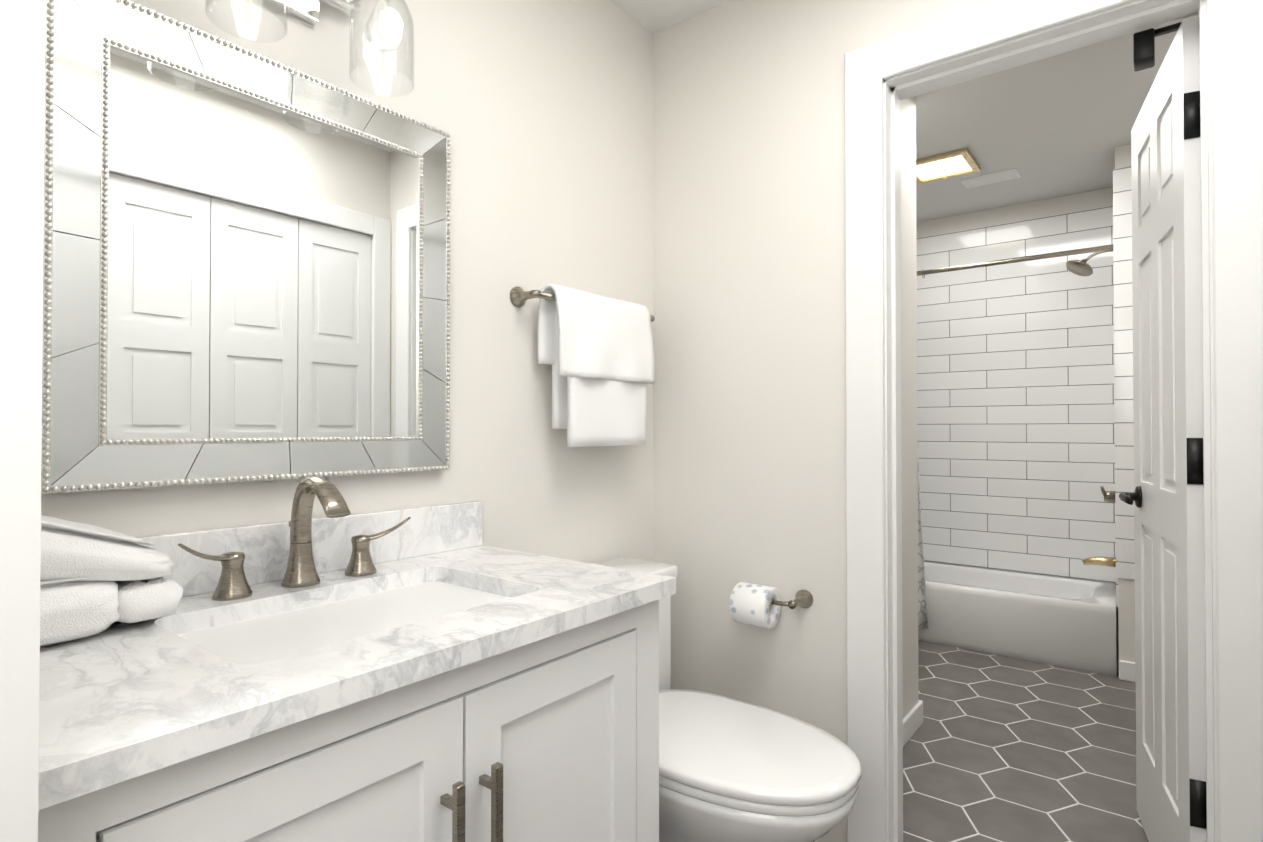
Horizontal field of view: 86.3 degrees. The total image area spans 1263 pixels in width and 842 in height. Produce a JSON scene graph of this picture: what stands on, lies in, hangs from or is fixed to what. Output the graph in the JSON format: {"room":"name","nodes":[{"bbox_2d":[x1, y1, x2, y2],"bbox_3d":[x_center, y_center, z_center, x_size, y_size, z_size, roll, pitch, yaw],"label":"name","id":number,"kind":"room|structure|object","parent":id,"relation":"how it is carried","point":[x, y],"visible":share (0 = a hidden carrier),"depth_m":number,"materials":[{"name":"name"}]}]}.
{"room":"bathroom","nodes":[
{"label":"bathroom","id":0,"kind":"room"},
{"bbox_2d":[41,0,652,563],"bbox_3d":[-0.492,-0.060,1.586,0.120,2.440,1.910,0,-1,38],"label":"wall","id":1,"kind":"structure","parent":0,"point":[539,112],"depth_m":1.72,"materials":[{"name":"paint"}]},
{"bbox_2d":[41,0,450,492],"bbox_3d":[-0.645,-0.278,1.270,0.030,0.772,0.714,0,-1,38],"label":"mirror","id":2,"kind":"object","parent":1,"relation":"attached to","point":[246,266],"visible":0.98,"depth_m":1.18,"materials":[{"name":"silver metal"}]},
{"bbox_2d":[205,0,413,96],"bbox_3d":[-0.583,-0.771,1.213,0.207,0.256,0.356,0,-1,38],"label":"sconce","id":3,"kind":"object","parent":1,"relation":"attached to","point":[308,11],"visible":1,"depth_m":1.28,"materials":[{"name":"glass"}]},
{"bbox_2d":[510,283,654,446],"bbox_3d":[-0.096,-0.141,1.892,0.126,0.423,0.538,0,-1,38],"label":"towel rail","id":4,"kind":"object","parent":1,"relation":"attached to","point":[596,351],"visible":1,"depth_m":1.82,"materials":[{"name":"white fabric"}]},
{"bbox_2d":[653,0,995,841],"bbox_3d":[0.660,-0.058,1.818,1.403,2.440,0.120,0,-1,38],"label":"wall","id":5,"kind":"structure","parent":0,"point":[749,405],"depth_m":1.97,"materials":[{"name":"paint"}]},
{"bbox_2d":[729,582,812,628],"bbox_3d":[0.379,0.516,1.875,0.213,0.112,0.128,0,-1,38],"label":"toilet paper holder","id":6,"kind":"object","parent":5,"relation":"attached to","point":[755,604],"visible":1,"depth_m":1.85,"materials":[{"name":"white paper"}]},
{"bbox_2d":[845,0,1262,841],"bbox_3d":[0.947,0.087,1.590,0.841,2.145,0.156,0,-1,38],"label":"door frame","id":7,"kind":"structure","parent":5,"relation":"in","point":[883,78],"depth_m":1.52,"materials":[{"name":"white wood"}]},
{"bbox_2d":[610,0,1198,222],"bbox_3d":[0.496,-1.326,1.788,2.400,0.104,6.650,0,-1,38],"label":"ceiling","id":8,"kind":"structure","parent":0,"point":[1058,125],"depth_m":2.82,"materials":[{"name":"paint"}]},
{"bbox_2d":[916,148,980,184],"bbox_3d":[1.522,-1.250,3.316,0.300,0.022,0.300,0,-1,38],"label":"recessed light","id":9,"kind":"object","parent":8,"relation":"in","point":[959,162],"visible":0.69,"depth_m":3.30,"materials":[{"name":"beige metal"}]},
{"bbox_2d":[960,168,1021,187],"bbox_3d":[1.858,-1.252,3.484,0.260,0.014,0.140,0,-1,38],"label":"ceiling vent","id":10,"kind":"object","parent":8,"relation":"in","point":[1010,174],"visible":1,"depth_m":3.46,"materials":[{"name":"white"}]},
{"bbox_2d":[900,96,918,718],"bbox_3d":[0.424,-0.049,2.620,1.080,2.440,0.850,0,-1,38],"label":"wall","id":11,"kind":"structure","parent":0,"point":[909,405],"depth_m":2.54,"materials":[{"name":"paint"}]},
{"bbox_2d":[903,701,921,746],"bbox_3d":[0.855,1.123,2.270,0.014,0.088,0.848,0,-1,38],"label":"baseboard","id":12,"kind":"structure","parent":11,"relation":"attached to","point":[912,721],"depth_m":2.50,"materials":[{"name":"white wood"}]},
{"bbox_2d":[916,187,1115,582],"bbox_3d":[2.265,-0.035,3.927,2.065,2.440,0.120,0,-1,38],"label":"wall","id":13,"kind":"structure","parent":0,"point":[1100,198],"depth_m":3.89,"materials":[{"name":"paint"}]},
{"bbox_2d":[916,206,1115,581],"bbox_3d":[2.011,-0.142,4.046,1.520,2.013,0.008,0,-1,38],"label":"tile","id":14,"kind":"structure","parent":13,"relation":"attached to","point":[1015,411],"depth_m":3.87,"materials":[{"name":"white tile"}]},
{"bbox_2d":[903,640,1148,841],"bbox_3d":[0.496,1.212,1.761,2.400,0.100,6.650,0,-1,38],"label":"floor","id":15,"kind":"structure","parent":0,"point":[998,748],"depth_m":2.36,"materials":[{"name":"tile"}]},
{"bbox_2d":[0,0,45,841],"bbox_3d":[-0.187,0.072,0.207,1.010,2.147,0.159,0,-1,38],"label":"door frame","id":16,"kind":"structure","parent":15,"relation":"on","point":[22,77],"depth_m":0.51,"materials":[{"name":"white"}]},
{"bbox_2d":[38,476,675,841],"bbox_3d":[-0.427,0.625,1.082,0.592,1.059,0.925,0,-1,38],"label":"bathroom vanity","id":17,"kind":"object","parent":15,"relation":"on","point":[339,672],"visible":0.98,"depth_m":0.94,"materials":[{"name":"white"}]},
{"bbox_2d":[40,515,182,646],"bbox_3d":[-0.779,0.201,0.932,0.185,0.180,0.241,0,-1,38],"label":"folded towels","id":18,"kind":"object","parent":17,"relation":"on","point":[95,580],"visible":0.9,"depth_m":0.90,"materials":[{"name":"white fabric"}]},
{"bbox_2d":[597,557,860,841],"bbox_3d":[0.143,0.784,1.615,0.796,0.753,0.464,0,-1,38],"label":"toilet","id":19,"kind":"object","parent":15,"relation":"on","point":[732,770],"visible":0.58,"depth_m":1.42,"materials":[{"name":"white ceramic"}]},
{"bbox_2d":[918,561,1118,676],"bbox_3d":[1.819,1.024,3.789,1.500,0.320,0.610,0,-1,38],"label":"bathtub","id":20,"kind":"object","parent":15,"relation":"on","point":[1068,622],"visible":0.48,"depth_m":3.38,"materials":[{"name":"white ceramic"}]},
{"bbox_2d":[1115,144,1134,662],"bbox_3d":[2.633,-0.043,3.166,0.545,2.440,0.620,0,-1,38],"label":"wall","id":21,"kind":"structure","parent":0,"point":[1126,606],"depth_m":3.07,"materials":[{"name":"paint"}]},
{"bbox_2d":[1116,578,1117,607],"bbox_3d":[2.413,-0.150,3.335,0.008,2.013,0.612,0,-1,38],"label":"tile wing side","id":22,"kind":"structure","parent":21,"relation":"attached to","point":[1117,592],"depth_m":3.08,"materials":[{"name":"white tile"}]},
{"bbox_2d":[1066,250,1115,567],"bbox_3d":[2.340,-0.073,3.422,0.217,1.620,0.170,0,-1,38],"label":"fittings","id":23,"kind":"object","parent":22,"relation":"attached to","point":[1082,267],"visible":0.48,"depth_m":3.40,"materials":[{"name":"silver metal"}]},
{"bbox_2d":[1113,166,1134,579],"bbox_3d":[2.300,-0.222,3.030,0.208,1.875,0.008,0,-1,38],"label":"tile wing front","id":24,"kind":"structure","parent":21,"relation":"attached to","point":[1123,359],"depth_m":3.07,"materials":[{"name":"white tile"}]},
{"bbox_2d":[1119,660,1135,682],"bbox_3d":[2.385,1.131,2.935,0.425,0.088,0.014,0,-1,38],"label":"baseboard","id":25,"kind":"structure","parent":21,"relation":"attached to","point":[1127,670],"depth_m":3.04,"materials":[{"name":"white wood"}]},
{"bbox_2d":[1119,17,1206,841],"bbox_3d":[1.343,0.135,1.718,0.136,2.030,0.659,0,-1,32],"label":"door","id":26,"kind":"structure","parent":0,"point":[1166,496],"depth_m":1.60,"materials":[{"name":"white wood"}]},
{"bbox_3d":[0.877,-0.035,3.950,0.145,2.440,1.800,0,-1,38],"label":"wall","id":27,"kind":"structure","parent":0,"visible":0},
{"bbox_2d":[917,244,1112,629],"bbox_3d":[1.659,0.133,3.526,1.603,1.935,0.137,0,-1,38],"label":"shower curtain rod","id":28,"kind":"object","parent":27,"relation":"attached to","point":[922,614],"visible":0.04,"depth_m":3.56,"materials":[{"name":"silver metal"}]}
]}

